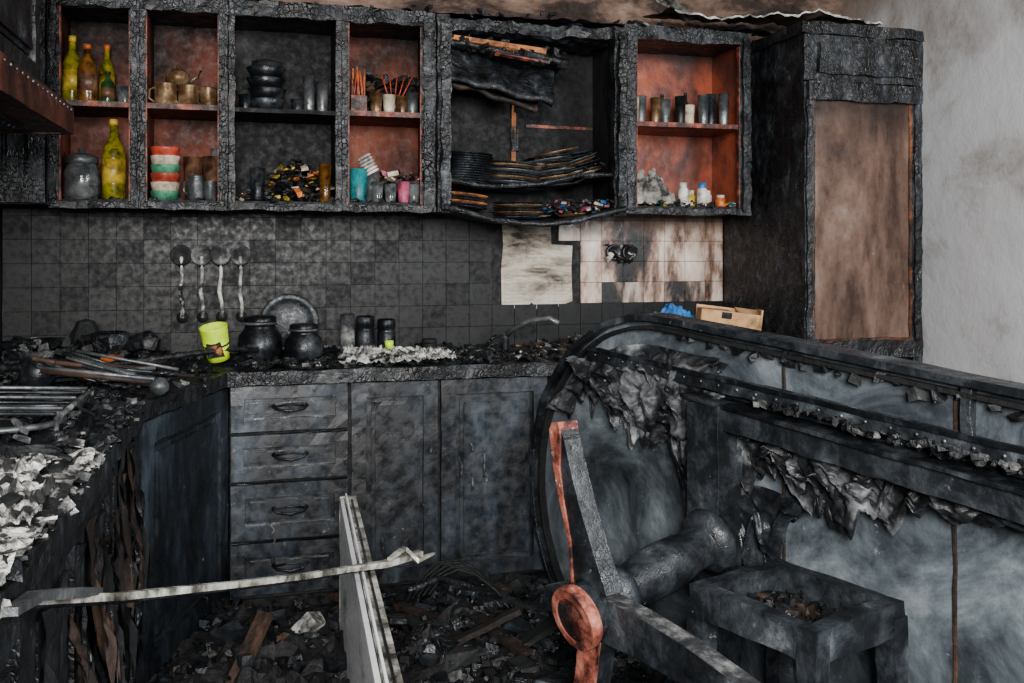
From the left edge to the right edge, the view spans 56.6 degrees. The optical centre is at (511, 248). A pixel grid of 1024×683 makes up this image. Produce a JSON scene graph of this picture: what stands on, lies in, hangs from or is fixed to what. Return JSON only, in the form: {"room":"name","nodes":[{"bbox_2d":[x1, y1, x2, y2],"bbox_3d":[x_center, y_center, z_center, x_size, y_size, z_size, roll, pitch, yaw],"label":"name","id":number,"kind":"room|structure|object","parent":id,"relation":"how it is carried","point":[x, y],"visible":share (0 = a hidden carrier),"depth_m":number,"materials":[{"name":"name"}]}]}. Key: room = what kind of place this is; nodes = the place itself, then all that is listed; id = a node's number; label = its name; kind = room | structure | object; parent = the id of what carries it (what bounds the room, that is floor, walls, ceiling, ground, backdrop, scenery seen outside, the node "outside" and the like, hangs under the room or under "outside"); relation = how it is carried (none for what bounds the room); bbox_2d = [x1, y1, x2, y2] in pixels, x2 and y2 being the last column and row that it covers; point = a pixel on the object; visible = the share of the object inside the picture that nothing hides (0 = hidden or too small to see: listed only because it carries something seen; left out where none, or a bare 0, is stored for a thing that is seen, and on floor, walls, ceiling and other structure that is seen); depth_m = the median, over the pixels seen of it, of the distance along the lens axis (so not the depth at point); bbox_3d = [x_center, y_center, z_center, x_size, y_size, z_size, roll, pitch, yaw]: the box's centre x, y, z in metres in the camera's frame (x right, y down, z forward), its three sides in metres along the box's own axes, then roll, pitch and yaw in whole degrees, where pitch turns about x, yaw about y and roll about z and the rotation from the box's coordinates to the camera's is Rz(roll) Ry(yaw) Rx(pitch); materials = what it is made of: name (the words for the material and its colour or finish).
{"room":"fire-damaged room","nodes":[
{"label":"fire-damaged room","id":0,"kind":"room"},
{"bbox_2d":[0,207,1,361],"bbox_3d":[-1.268,-0.065,0.928,0.130,2.700,5.650,0,0,-15],"label":"wall","id":1,"kind":"structure","parent":0,"point":[0,207],"depth_m":3.52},
{"bbox_2d":[0,0,39,78],"bbox_3d":[-1.231,-0.715,1.741,0.352,0.600,1.600,0,0,-15],"label":"upper cabinet","id":2,"kind":"object","parent":1,"relation":"attached to","point":[19,19],"visible":0.76,"depth_m":2.38,"materials":[{"name":"brown wood"}]},
{"bbox_2d":[0,50,73,134],"bbox_3d":[-1.303,-0.356,2.167,0.427,0.107,0.864,0,0,-15],"label":"range hood","id":3,"kind":"object","parent":2,"relation":"attached to","point":[28,105],"visible":1,"depth_m":2.24,"materials":[{"name":"paint"}]},
{"bbox_2d":[228,574,241,604],"bbox_3d":[0.528,1.335,1.410,3.850,0.100,5.650,0,0,-15],"label":"floor","id":4,"kind":"structure","parent":0,"point":[231,601],"depth_m":3.50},
{"bbox_2d":[0,436,149,682],"bbox_3d":[-0.992,0.845,1.453,0.637,0.780,2.081,0,0,-15],"label":"base cabinet","id":5,"kind":"object","parent":4,"relation":"on","point":[82,644],"visible":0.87,"depth_m":1.84,"materials":[{"name":"brown wood"}]},
{"bbox_2d":[0,355,557,642],"bbox_3d":[-0.047,0.435,2.313,2.936,0.059,3.297,0,0,-15],"label":"countertop","id":6,"kind":"structure","parent":5,"relation":"on","point":[44,551],"depth_m":2.92,"materials":[{"name":"stone"}]},
{"bbox_2d":[0,318,160,363],"bbox_3d":[-1.528,0.333,3.369,0.538,0.163,0.343,0,0,-15],"label":"debris","id":7,"kind":"object","parent":6,"relation":"on","point":[85,335],"visible":0.67,"depth_m":3.30,"materials":[{"name":"brown wood"}]},
{"bbox_2d":[18,349,194,395],"bbox_3d":[-1.178,0.352,2.797,0.465,0.114,0.485,0,0,-15],"label":"cooking utensils","id":8,"kind":"object","parent":6,"relation":"on","point":[73,366],"visible":1,"depth_m":2.66,"materials":[{"name":"metal"}]},
{"bbox_2d":[0,346,258,370],"bbox_3d":[-1.199,0.374,3.040,0.888,0.077,0.188,0,0,-38],"label":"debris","id":9,"kind":"object","parent":6,"relation":"on","point":[3,367],"visible":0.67,"depth_m":3.10,"materials":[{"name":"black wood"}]},
{"bbox_2d":[2,546,434,616],"bbox_3d":[-0.456,0.604,1.795,0.141,0.371,1.404,0,0,16],"label":"trim strip","id":10,"kind":"object","parent":6,"relation":"attached to","point":[66,596],"visible":0.94,"depth_m":1.56,"materials":[{"name":"metal"}]},
{"bbox_2d":[0,332,584,610],"bbox_3d":[-0.096,0.369,2.506,2.912,0.131,2.890,0,0,-15],"label":"debris","id":11,"kind":"object","parent":6,"relation":"on","point":[15,539],"visible":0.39,"depth_m":2.45,"materials":[{"name":"brown wood"}]},
{"bbox_2d":[0,437,84,526],"bbox_3d":[-0.859,0.373,1.453,0.302,0.047,0.774,0,0,-15],"label":"flakes","id":12,"kind":"object","parent":11,"relation":"on","point":[19,496],"visible":1,"depth_m":1.49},
{"bbox_2d":[0,384,109,457],"bbox_3d":[-1.179,0.376,2.095,0.487,0.074,0.678,0,0,-15],"label":"gas hob","id":13,"kind":"object","parent":11,"relation":"on","point":[21,434],"visible":0.5,"depth_m":1.97,"materials":[{"name":"metal"}]},
{"bbox_2d":[0,386,93,430],"bbox_3d":[-1.166,0.352,2.071,0.410,0.055,0.453,0,0,-15],"label":"oven rack","id":14,"kind":"object","parent":13,"relation":"on","point":[8,389],"visible":0.92,"depth_m":2.14,"materials":[{"name":"metal"}]},
{"bbox_2d":[199,321,229,362],"bbox_3d":[-1.024,0.321,3.267,0.102,0.139,0.112,0,0,-15],"label":"plastic cup","id":15,"kind":"object","parent":11,"relation":"on","point":[214,335],"visible":0.98,"depth_m":3.24,"materials":[{"name":"yellow plastic"}]},
{"bbox_2d":[238,314,282,360],"bbox_3d":[-0.927,0.323,3.499,0.160,0.163,0.160,0,0,-15],"label":"jar","id":16,"kind":"object","parent":11,"relation":"on","point":[260,331],"visible":0.91,"depth_m":3.44,"materials":[{"name":"metal"}]},
{"bbox_2d":[261,294,318,350],"bbox_3d":[-0.877,0.286,3.715,0.238,0.221,0.063,0,0,-15],"label":"lid","id":17,"kind":"object","parent":11,"relation":"on","point":[289,309],"visible":0.52,"depth_m":3.73,"materials":[{"name":"metal"}]},
{"bbox_2d":[284,323,322,359],"bbox_3d":[-0.767,0.339,3.501,0.140,0.133,0.140,0,0,-15],"label":"jar","id":18,"kind":"object","parent":11,"relation":"on","point":[303,341],"visible":0.98,"depth_m":3.45,"materials":[{"name":"metal"}]},
{"bbox_2d":[340,313,354,352],"bbox_3d":[-0.634,0.328,3.661,0.056,0.155,0.056,0,0,-15],"label":"canister","id":19,"kind":"object","parent":11,"relation":"on","point":[347,321],"visible":0.82,"depth_m":3.64,"materials":[{"name":"grey metal"}]},
{"bbox_2d":[356,315,373,347],"bbox_3d":[-0.572,0.333,3.698,0.072,0.145,0.072,0,0,-15],"label":"canister","id":20,"kind":"object","parent":11,"relation":"on","point":[364,323],"visible":0.8,"depth_m":3.67,"materials":[{"name":"metal"}]},
{"bbox_2d":[377,318,394,347],"bbox_3d":[-0.495,0.340,3.739,0.072,0.130,0.072,0,0,-15],"label":"canister","id":21,"kind":"object","parent":11,"relation":"on","point":[385,326],"visible":0.82,"depth_m":3.71,"materials":[{"name":"metal"}]},
{"bbox_2d":[338,340,456,363],"bbox_3d":[-0.426,0.365,3.470,0.426,0.070,0.279,0,0,-15],"label":"paper","id":22,"kind":"object","parent":11,"relation":"on","point":[398,353],"depth_m":3.43,"materials":[{"name":"white paper"}]},
{"bbox_2d":[489,316,559,349],"bbox_3d":[0.061,0.338,3.835,0.294,0.145,0.096,0,0,18],"label":"sink faucet","id":23,"kind":"object","parent":11,"relation":"on","point":[505,335],"visible":0.91,"depth_m":3.83,"materials":[{"name":"metal"}]},
{"bbox_2d":[696,304,763,330],"bbox_3d":[0.859,0.278,3.769,0.252,0.116,0.106,0,0,0],"label":"cardboard box","id":24,"kind":"object","parent":11,"relation":"on","point":[739,317],"visible":0.69,"depth_m":3.72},
{"bbox_2d":[135,388,228,682],"bbox_3d":[-1.331,0.820,3.049,0.807,0.730,1.180,0,0,-15],"label":"base cabinet","id":25,"kind":"object","parent":4,"relation":"on","point":[184,450],"visible":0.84,"depth_m":2.80,"materials":[{"name":"wood"}]},
{"bbox_2d":[339,493,402,682],"bbox_3d":[-0.324,1.031,2.221,0.077,0.508,1.662,0,0,-13],"label":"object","id":26,"kind":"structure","parent":4,"relation":"on","point":[369,648],"depth_m":2.27,"materials":[{"name":"white wood"}]},
{"bbox_2d":[230,375,550,610],"bbox_3d":[0.003,0.870,3.717,2.110,0.830,0.601,0,0,-15],"label":"base cabinet","id":27,"kind":"object","parent":4,"relation":"on","point":[440,467],"visible":0.56,"depth_m":3.32,"materials":[{"name":"wood"}]},
{"bbox_2d":[147,572,677,682],"bbox_3d":[0.220,1.155,2.347,2.300,0.244,2.220,0,0,-15],"label":"debris","id":28,"kind":"object","parent":4,"relation":"on","point":[297,646],"visible":0.45,"depth_m":2.68,"materials":[{"name":"brown wood"}]},
{"bbox_2d":[194,559,652,682],"bbox_3d":[-0.317,1.100,2.593,1.364,0.249,1.238,0,0,-15],"label":"planks","id":29,"kind":"object","parent":28,"relation":"on","point":[514,646],"visible":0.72,"depth_m":2.71,"materials":[{"name":"brown wood"}]},
{"bbox_2d":[529,313,1023,682],"bbox_3d":[0.598,0.738,1.929,0.609,1.116,2.525,0,0,-35],"label":"sofa","id":30,"kind":"object","parent":4,"relation":"on","point":[620,557],"visible":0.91,"depth_m":2.13,"materials":[{"name":"wood"}]},
{"bbox_2d":[654,303,693,316],"bbox_3d":[0.682,0.278,3.982,0.180,0.104,0.140,0,0,-15],"label":"plastic bag","id":31,"kind":"object","parent":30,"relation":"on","point":[671,308],"visible":0.29,"depth_m":3.97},
{"bbox_2d":[545,332,1023,566],"bbox_3d":[0.619,0.523,2.272,0.112,0.603,1.760,0,0,-35],"label":"upholstery","id":32,"kind":"object","parent":30,"relation":"attached to","point":[649,406],"visible":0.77,"depth_m":2.28,"materials":[{"name":"grey fabric"}]},
{"bbox_2d":[687,558,907,682],"bbox_3d":[0.586,0.996,1.969,0.298,0.580,0.332,0,0,-35],"label":"stool","id":33,"kind":"object","parent":4,"relation":"on","point":[804,615],"visible":0.99,"depth_m":1.92,"materials":[{"name":"brown wood"}]},
{"bbox_2d":[723,21,924,362],"bbox_3d":[1.295,0.202,4.026,0.564,2.171,0.702,0,0,-15],"label":"cupboard","id":34,"kind":"object","parent":4,"relation":"on","point":[830,245],"visible":0.58,"depth_m":3.74,"materials":[{"name":"brown wood"}]},
{"bbox_2d":[2,0,841,573],"bbox_3d":[-0.191,-0.065,4.074,3.580,2.700,0.130,0,0,-15],"label":"wall","id":35,"kind":"structure","parent":0,"point":[607,11],"depth_m":4.17,"materials":[{"name":"brown paint"}]},
{"bbox_2d":[0,0,64,207],"bbox_3d":[-1.742,-0.520,3.391,0.210,0.730,0.337,0,0,-15],"label":"upper cabinet","id":36,"kind":"object","parent":35,"relation":"attached to","point":[24,168],"visible":0.42,"depth_m":3.25,"materials":[{"name":"brown wood"}]},
{"bbox_2d":[47,0,139,209],"bbox_3d":[-1.492,-0.521,3.451,0.301,0.766,0.351,0,0,-15],"label":"upper cabinet","id":37,"kind":"object","parent":35,"relation":"attached to","point":[97,23],"visible":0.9,"depth_m":3.34,"materials":[{"name":"brown wood"}]},
{"bbox_2d":[62,35,80,99],"bbox_3d":[-1.586,-0.643,3.426,0.069,0.250,0.069,0,0,-15],"label":"oil bottle","id":38,"kind":"object","parent":37,"relation":"in","point":[71,60],"visible":0.74,"depth_m":3.40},
{"bbox_2d":[63,147,100,198],"bbox_3d":[-1.547,-0.272,3.416,0.124,0.190,0.124,0,0,-15],"label":"glass jar","id":39,"kind":"object","parent":37,"relation":"in","point":[81,173],"visible":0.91,"depth_m":3.37,"materials":[{"name":"glass"}]},
{"bbox_2d":[77,44,97,100],"bbox_3d":[-1.512,-0.623,3.384,0.069,0.210,0.069,0,0,-15],"label":"glass bottle","id":40,"kind":"object","parent":37,"relation":"in","point":[87,71],"visible":0.84,"depth_m":3.36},
{"bbox_2d":[99,44,114,100],"bbox_3d":[-1.505,-0.638,3.531,0.057,0.240,0.057,0,0,-15],"label":"glass bottle","id":41,"kind":"object","parent":37,"relation":"in","point":[106,65],"visible":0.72,"depth_m":3.52,"materials":[{"name":"glass"}]},
{"bbox_2d":[101,71,114,100],"bbox_3d":[-1.455,-0.578,3.420,0.049,0.120,0.049,0,0,-15],"label":"glass bottle","id":42,"kind":"object","parent":37,"relation":"in","point":[107,86],"visible":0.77,"depth_m":3.40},
{"bbox_2d":[102,119,125,198],"bbox_3d":[-1.435,-0.322,3.425,0.081,0.290,0.081,0,0,-15],"label":"oil bottle","id":43,"kind":"object","parent":37,"relation":"in","point":[113,153],"visible":0.93,"depth_m":3.40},
{"bbox_2d":[116,86,128,101],"bbox_3d":[-1.407,-0.553,3.454,0.060,0.070,0.060,0,0,-15],"label":"drinking glass","id":44,"kind":"object","parent":37,"relation":"in","point":[122,91],"visible":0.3,"depth_m":3.43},
{"bbox_2d":[170,245,190,322],"bbox_3d":[-1.280,0.135,3.677,0.080,0.304,0.038,0,0,-15],"label":"ladle","id":45,"kind":"object","parent":35,"relation":"hanging from","point":[180,255],"visible":1,"depth_m":3.67,"materials":[{"name":"silver metal"}]},
{"bbox_2d":[139,0,228,210],"bbox_3d":[-1.206,-0.520,3.527,0.302,0.764,0.352,0,0,-15],"label":"upper cabinet","id":46,"kind":"object","parent":35,"relation":"attached to","point":[193,35],"visible":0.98,"depth_m":3.53,"materials":[{"name":"brown wood"}]},
{"bbox_2d":[148,82,177,103],"bbox_3d":[-1.276,-0.563,3.490,0.092,0.090,0.082,0,0,8],"label":"mug","id":47,"kind":"object","parent":46,"relation":"in","point":[164,92],"visible":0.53,"depth_m":3.46,"materials":[{"name":"gold metal"}]},
{"bbox_2d":[165,64,201,86],"bbox_3d":[-1.221,-0.646,3.534,0.130,0.080,0.090,0,0,-15],"label":"teapot","id":48,"kind":"object","parent":47,"relation":"on","point":[177,75],"visible":0.9,"depth_m":3.50,"materials":[{"name":"gold metal"}]},
{"bbox_2d":[150,146,179,199],"bbox_3d":[-1.266,-0.274,3.470,0.104,0.194,0.104,0,0,-15],"label":"cups","id":49,"kind":"object","parent":46,"relation":"in","point":[165,167],"visible":0.98,"depth_m":3.43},
{"bbox_2d":[176,84,199,104],"bbox_3d":[-1.199,-0.560,3.511,0.088,0.085,0.078,0,0,7],"label":"mug","id":50,"kind":"object","parent":46,"relation":"in","point":[187,93],"visible":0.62,"depth_m":3.48,"materials":[{"name":"gold metal"}]},
{"bbox_2d":[183,156,202,199],"bbox_3d":[-1.205,-0.262,3.590,0.072,0.170,0.072,0,0,-15],"label":"drinking glass","id":51,"kind":"object","parent":46,"relation":"in","point":[192,165],"visible":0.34,"depth_m":3.56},
{"bbox_2d":[182,175,204,200],"bbox_3d":[-1.158,-0.222,3.458,0.078,0.090,0.062,0,0,-15],"label":"mug","id":52,"kind":"object","parent":46,"relation":"in","point":[195,182],"visible":0.9,"depth_m":3.43,"materials":[{"name":"metal"}]},
{"bbox_2d":[198,87,216,104],"bbox_3d":[-1.134,-0.558,3.526,0.078,0.080,0.062,0,0,-15],"label":"mug","id":53,"kind":"object","parent":46,"relation":"in","point":[208,95],"visible":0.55,"depth_m":3.50,"materials":[{"name":"gold metal"}]},
{"bbox_2d":[202,156,217,200],"bbox_3d":[-1.127,-0.262,3.570,0.068,0.170,0.068,0,0,-15],"label":"drinking glass","id":54,"kind":"object","parent":46,"relation":"in","point":[210,163],"visible":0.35,"depth_m":3.54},
{"bbox_2d":[204,181,217,200],"bbox_3d":[-1.090,-0.212,3.456,0.058,0.070,0.045,0,0,-15],"label":"mug","id":55,"kind":"object","parent":46,"relation":"in","point":[210,187],"visible":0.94,"depth_m":3.44,"materials":[{"name":"metal"}]},
{"bbox_2d":[191,245,211,322],"bbox_3d":[-1.208,0.135,3.697,0.080,0.304,0.038,0,0,-15],"label":"ladle","id":56,"kind":"object","parent":35,"relation":"hanging from","point":[200,254],"visible":1,"depth_m":3.69,"materials":[{"name":"silver metal"}]},
{"bbox_2d":[210,245,229,321],"bbox_3d":[-1.140,0.135,3.715,0.080,0.304,0.038,0,0,-15],"label":"ladle","id":57,"kind":"object","parent":35,"relation":"hanging from","point":[220,253],"visible":1,"depth_m":3.71,"materials":[{"name":"silver metal"}]},
{"bbox_2d":[230,245,250,321],"bbox_3d":[-1.068,0.135,3.734,0.080,0.304,0.038,0,0,-15],"label":"ladle","id":58,"kind":"object","parent":35,"relation":"hanging from","point":[240,255],"visible":0.98,"depth_m":3.72,"materials":[{"name":"silver metal"}]},
{"bbox_2d":[228,0,342,211],"bbox_3d":[-0.866,-0.520,3.625,0.410,0.770,0.340,0,0,-15],"label":"upper cabinet","id":59,"kind":"object","parent":35,"relation":"attached to","point":[306,38],"visible":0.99,"depth_m":3.74,"materials":[{"name":"brown wood"}]},
{"bbox_2d":[250,168,264,200],"bbox_3d":[-0.937,-0.237,3.497,0.056,0.120,0.056,0,0,-15],"label":"metal cup","id":60,"kind":"object","parent":59,"relation":"in","point":[257,175],"visible":0.97,"depth_m":3.48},
{"bbox_2d":[246,59,286,109],"bbox_3d":[-0.931,-0.618,3.602,0.150,0.200,0.143,0,0,-15],"label":"bowls","id":61,"kind":"object","parent":59,"relation":"in","point":[265,81],"visible":0.88,"depth_m":3.55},
{"bbox_2d":[235,158,334,201],"bbox_3d":[-0.871,-0.258,3.636,0.375,0.178,0.266,0,0,-15],"label":"contents","id":62,"kind":"object","parent":59,"relation":"in","point":[303,193],"visible":0.66,"depth_m":3.58,"materials":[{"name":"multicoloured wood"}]},
{"bbox_2d":[303,75,314,109],"bbox_3d":[-0.774,-0.588,3.623,0.048,0.140,0.048,0,0,-15],"label":"metal cup","id":63,"kind":"object","parent":59,"relation":"in","point":[308,80],"visible":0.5,"depth_m":3.60,"materials":[{"name":"metal"}]},
{"bbox_2d":[316,81,328,110],"bbox_3d":[-0.726,-0.578,3.636,0.048,0.120,0.048,0,0,-15],"label":"metal cup","id":64,"kind":"object","parent":59,"relation":"in","point":[322,87],"visible":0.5,"depth_m":3.62,"materials":[{"name":"metal"}]},
{"bbox_2d":[319,164,331,201],"bbox_3d":[-0.700,-0.247,3.560,0.048,0.140,0.048,0,0,-15],"label":"drinking glass","id":65,"kind":"object","parent":59,"relation":"in","point":[324,169],"visible":0.99,"depth_m":3.54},
{"bbox_2d":[3,207,722,360],"bbox_3d":[-0.473,0.100,3.918,2.945,0.630,0.022,0,0,-15],"label":"tile backsplash","id":66,"kind":"structure","parent":35,"relation":"attached to","point":[438,277],"depth_m":3.84,"materials":[{"name":"tile"}]},
{"bbox_2d":[341,6,436,212],"bbox_3d":[-0.499,-0.520,3.716,0.361,0.769,0.353,0,0,-15],"label":"upper cabinet","id":67,"kind":"object","parent":35,"relation":"attached to","point":[380,41],"visible":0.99,"depth_m":3.64,"materials":[{"name":"brown wood"}]},
{"bbox_2d":[349,67,366,110],"bbox_3d":[-0.597,-0.611,3.676,0.060,0.187,0.090,0,0,-15],"label":"holder","id":68,"kind":"object","parent":67,"relation":"in","point":[358,102],"visible":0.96,"depth_m":3.66,"materials":[{"name":"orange wood"}]},
{"bbox_2d":[349,168,367,202],"bbox_3d":[-0.590,-0.242,3.652,0.076,0.130,0.076,0,0,-15],"label":"plastic cup","id":69,"kind":"object","parent":67,"relation":"in","point":[358,178],"visible":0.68,"depth_m":3.62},
{"bbox_2d":[357,153,378,202],"bbox_3d":[-0.555,-0.274,3.670,0.089,0.194,0.079,0,0,-15],"label":"brush","id":70,"kind":"object","parent":67,"relation":"in","point":[372,175],"visible":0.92,"depth_m":3.65,"materials":[{"name":"plastic"}]},
{"bbox_2d":[370,92,382,110],"bbox_3d":[-0.522,-0.558,3.649,0.050,0.080,0.050,0,0,-15],"label":"tin","id":71,"kind":"object","parent":67,"relation":"in","point":[375,97],"visible":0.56,"depth_m":3.63,"materials":[{"name":"gold metal"}]},
{"bbox_2d":[371,181,383,202],"bbox_3d":[-0.512,-0.217,3.611,0.048,0.080,0.048,0,0,-15],"label":"drinking glass","id":72,"kind":"object","parent":67,"relation":"in","point":[376,186],"visible":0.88,"depth_m":3.59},
{"bbox_2d":[360,71,418,110],"bbox_3d":[-0.485,-0.616,3.812,0.245,0.187,0.132,0,0,-15],"label":"clutter","id":73,"kind":"object","parent":67,"relation":"in","point":[372,82],"visible":0.34,"depth_m":3.79,"materials":[{"name":"brown wood"}]},
{"bbox_2d":[383,94,395,111],"bbox_3d":[-0.474,-0.555,3.662,0.050,0.075,0.050,0,0,-15],"label":"tin","id":74,"kind":"object","parent":67,"relation":"in","point":[388,99],"visible":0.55,"depth_m":3.64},
{"bbox_2d":[384,184,396,202],"bbox_3d":[-0.464,-0.212,3.623,0.048,0.070,0.048,0,0,-15],"label":"drinking glass","id":75,"kind":"object","parent":67,"relation":"in","point":[390,189],"visible":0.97,"depth_m":3.60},
{"bbox_2d":[379,169,418,202],"bbox_3d":[-0.442,-0.246,3.752,0.183,0.137,0.165,0,0,-15],"label":"pile","id":76,"kind":"object","parent":67,"relation":"in","point":[387,176],"visible":0.36,"depth_m":3.71,"materials":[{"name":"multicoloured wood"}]},
{"bbox_2d":[396,96,407,111],"bbox_3d":[-0.426,-0.553,3.675,0.050,0.070,0.050,0,0,-15],"label":"tin","id":77,"kind":"object","parent":67,"relation":"in","point":[401,101],"visible":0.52,"depth_m":3.66,"materials":[{"name":"gold metal"}]},
{"bbox_2d":[397,181,409,202],"bbox_3d":[-0.415,-0.217,3.636,0.048,0.080,0.048,0,0,-15],"label":"drinking glass","id":78,"kind":"object","parent":67,"relation":"in","point":[403,186],"visible":0.98,"depth_m":3.62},
{"bbox_2d":[406,93,418,112],"bbox_3d":[-0.387,-0.560,3.685,0.050,0.085,0.050,0,0,-15],"label":"tin","id":79,"kind":"object","parent":67,"relation":"in","point":[412,107],"visible":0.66,"depth_m":3.67,"materials":[{"name":"metal"}]},
{"bbox_2d":[409,184,418,202],"bbox_3d":[-0.377,-0.212,3.647,0.048,0.070,0.048,0,0,-15],"label":"drinking glass","id":80,"kind":"object","parent":67,"relation":"in","point":[413,188],"visible":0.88,"depth_m":3.63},
{"bbox_2d":[427,15,628,226],"bbox_3d":[0.046,-0.488,3.835,0.784,0.808,0.425,0,0,-15],"label":"upper cabinet","id":81,"kind":"object","parent":35,"relation":"attached to","point":[507,90],"visible":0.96,"depth_m":3.78,"materials":[{"name":"brown wood"}]},
{"bbox_2d":[450,191,487,210],"bbox_3d":[-0.181,-0.187,3.741,0.176,0.076,0.175,0,0,-15],"label":"plate stack","id":82,"kind":"object","parent":81,"relation":"in","point":[471,201],"visible":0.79,"depth_m":3.68,"materials":[{"name":"ceramic"}]},
{"bbox_2d":[451,151,493,183],"bbox_3d":[-0.181,-0.316,3.782,0.219,0.135,0.214,0,0,-15],"label":"plate stack","id":83,"kind":"object","parent":81,"relation":"in","point":[472,166],"visible":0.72,"depth_m":3.70,"materials":[{"name":"ceramic"}]},
{"bbox_2d":[266,0,756,33],"bbox_3d":[-0.317,-0.927,3.776,2.703,0.072,0.342,0,0,-15],"label":"debris","id":84,"kind":"object","parent":81,"relation":"on","point":[563,22],"visible":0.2,"depth_m":3.78,"materials":[{"name":"brown wood"}]},
{"bbox_2d":[642,0,882,36],"bbox_3d":[1.046,-0.977,4.074,0.970,0.138,0.391,0,0,-15],"label":"plaster","id":85,"kind":"object","parent":84,"relation":"on","point":[675,11],"visible":0.77,"depth_m":4.02,"materials":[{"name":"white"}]},
{"bbox_2d":[488,160,541,191],"bbox_3d":[0.004,-0.291,3.831,0.240,0.121,0.233,0,0,-15],"label":"plate stack","id":86,"kind":"object","parent":81,"relation":"in","point":[504,172],"visible":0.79,"depth_m":3.74,"materials":[{"name":"ceramic"}]},
{"bbox_2d":[492,201,543,219],"bbox_3d":[0.024,-0.150,3.775,0.205,0.070,0.203,0,0,-15],"label":"plate stack","id":87,"kind":"object","parent":81,"relation":"in","point":[516,210],"visible":0.94,"depth_m":3.70,"materials":[{"name":"ceramic"}]},
{"bbox_2d":[526,147,581,189],"bbox_3d":[0.157,-0.327,3.864,0.254,0.175,0.252,0,0,-15],"label":"plate stack","id":88,"kind":"object","parent":81,"relation":"in","point":[552,171],"visible":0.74,"depth_m":3.78,"materials":[{"name":"ceramic"}]},
{"bbox_2d":[517,157,613,216],"bbox_3d":[0.193,-0.253,3.845,0.400,0.252,0.315,0,0,-15],"label":"broken crockery","id":89,"kind":"object","parent":81,"relation":"in","point":[593,205],"visible":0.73,"depth_m":3.77,"materials":[{"name":"multicoloured ceramic"}]},
{"bbox_2d":[562,149,601,182],"bbox_3d":[0.260,-0.332,3.891,0.220,0.163,0.221,0,0,-15],"label":"plate stack","id":90,"kind":"object","parent":81,"relation":"in","point":[581,157],"visible":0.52,"depth_m":3.83,"materials":[{"name":"ceramic"}]},
{"bbox_2d":[501,215,571,308],"bbox_3d":[0.108,0.056,4.065,0.318,0.402,0.012,0,0,-15],"label":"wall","id":91,"kind":"structure","parent":35,"relation":"attached to","point":[534,270],"depth_m":4.06,"materials":[{"name":"tile"}]},
{"bbox_2d":[605,244,637,263],"bbox_3d":[0.477,0.021,4.145,0.154,0.088,0.052,0,0,-15],"label":"wall socket","id":92,"kind":"object","parent":35,"relation":"attached to","point":[613,252],"visible":1,"depth_m":4.14,"materials":[{"name":"black plastic"}]},
{"bbox_2d":[623,24,751,215],"bbox_3d":[0.682,-0.520,4.033,0.573,0.771,0.352,0,0,-15],"label":"upper cabinet","id":93,"kind":"object","parent":35,"relation":"attached to","point":[671,62],"visible":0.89,"depth_m":4.09,"materials":[{"name":"brown wood"}]},
{"bbox_2d":[638,95,646,120],"bbox_3d":[0.537,-0.578,3.964,0.048,0.120,0.048,0,0,-15],"label":"steel tumbler","id":94,"kind":"object","parent":93,"relation":"in","point":[642,98],"visible":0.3,"depth_m":3.94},
{"bbox_2d":[650,97,661,121],"bbox_3d":[0.598,-0.573,3.949,0.048,0.110,0.048,0,0,-15],"label":"steel tumbler","id":95,"kind":"object","parent":93,"relation":"in","point":[655,102],"visible":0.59,"depth_m":3.93,"materials":[{"name":"gold metal"}]},
{"bbox_2d":[638,168,675,204],"bbox_3d":[0.574,-0.261,3.984,0.206,0.162,0.160,0,0,-15],"label":"crumpled cloth","id":96,"kind":"object","parent":93,"relation":"in","point":[651,188],"visible":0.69,"depth_m":3.92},
{"bbox_2d":[661,99,670,121],"bbox_3d":[0.644,-0.573,3.993,0.048,0.110,0.048,0,0,-15],"label":"steel tumbler","id":97,"kind":"object","parent":93,"relation":"in","point":[666,103],"visible":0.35,"depth_m":3.97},
{"bbox_2d":[675,96,685,122],"bbox_3d":[0.705,-0.578,3.978,0.048,0.120,0.048,0,0,-15],"label":"steel tumbler","id":98,"kind":"object","parent":93,"relation":"in","point":[680,101],"visible":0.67,"depth_m":3.96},
{"bbox_2d":[678,182,688,206],"bbox_3d":[0.715,-0.227,3.960,0.044,0.100,0.044,0,0,-15],"label":"medicine bottle","id":99,"kind":"object","parent":93,"relation":"in","point":[683,191],"visible":0.88,"depth_m":3.94,"materials":[{"name":"white plastic"}]},
{"bbox_2d":[638,199,735,206],"bbox_3d":[0.693,-0.192,3.994,0.473,0.040,0.172,0,0,-15],"label":"debris","id":100,"kind":"object","parent":93,"relation":"in","point":[660,202],"visible":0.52,"depth_m":3.95,"materials":[{"name":"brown wood"}]},
{"bbox_2d":[697,183,706,206],"bbox_3d":[0.797,-0.227,3.982,0.044,0.100,0.044,0,0,-15],"label":"medicine bottle","id":101,"kind":"object","parent":93,"relation":"in","point":[701,191],"visible":0.93,"depth_m":3.96,"materials":[{"name":"white plastic"}]},
{"bbox_2d":[697,94,708,123],"bbox_3d":[0.806,-0.583,4.005,0.048,0.130,0.048,0,0,-15],"label":"steel tumbler","id":102,"kind":"object","parent":93,"relation":"in","point":[703,100],"visible":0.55,"depth_m":3.99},
{"bbox_2d":[707,94,715,123],"bbox_3d":[0.846,-0.588,4.047,0.048,0.140,0.048,0,0,-15],"label":"steel tumbler","id":103,"kind":"object","parent":93,"relation":"in","point":[712,97],"visible":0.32,"depth_m":4.03,"materials":[{"name":"metal"}]},
{"bbox_2d":[718,93,728,123],"bbox_3d":[0.898,-0.588,4.030,0.048,0.140,0.048,0,0,-15],"label":"steel tumbler","id":104,"kind":"object","parent":93,"relation":"in","point":[723,98],"visible":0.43,"depth_m":4.01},
{"bbox_2d":[842,0,1023,381],"bbox_3d":[2.320,-0.065,1.890,0.140,2.700,5.650,0,0,-15],"label":"wall","id":105,"kind":"structure","parent":0,"point":[973,121],"depth_m":3.67,"materials":[{"name":"paint"}]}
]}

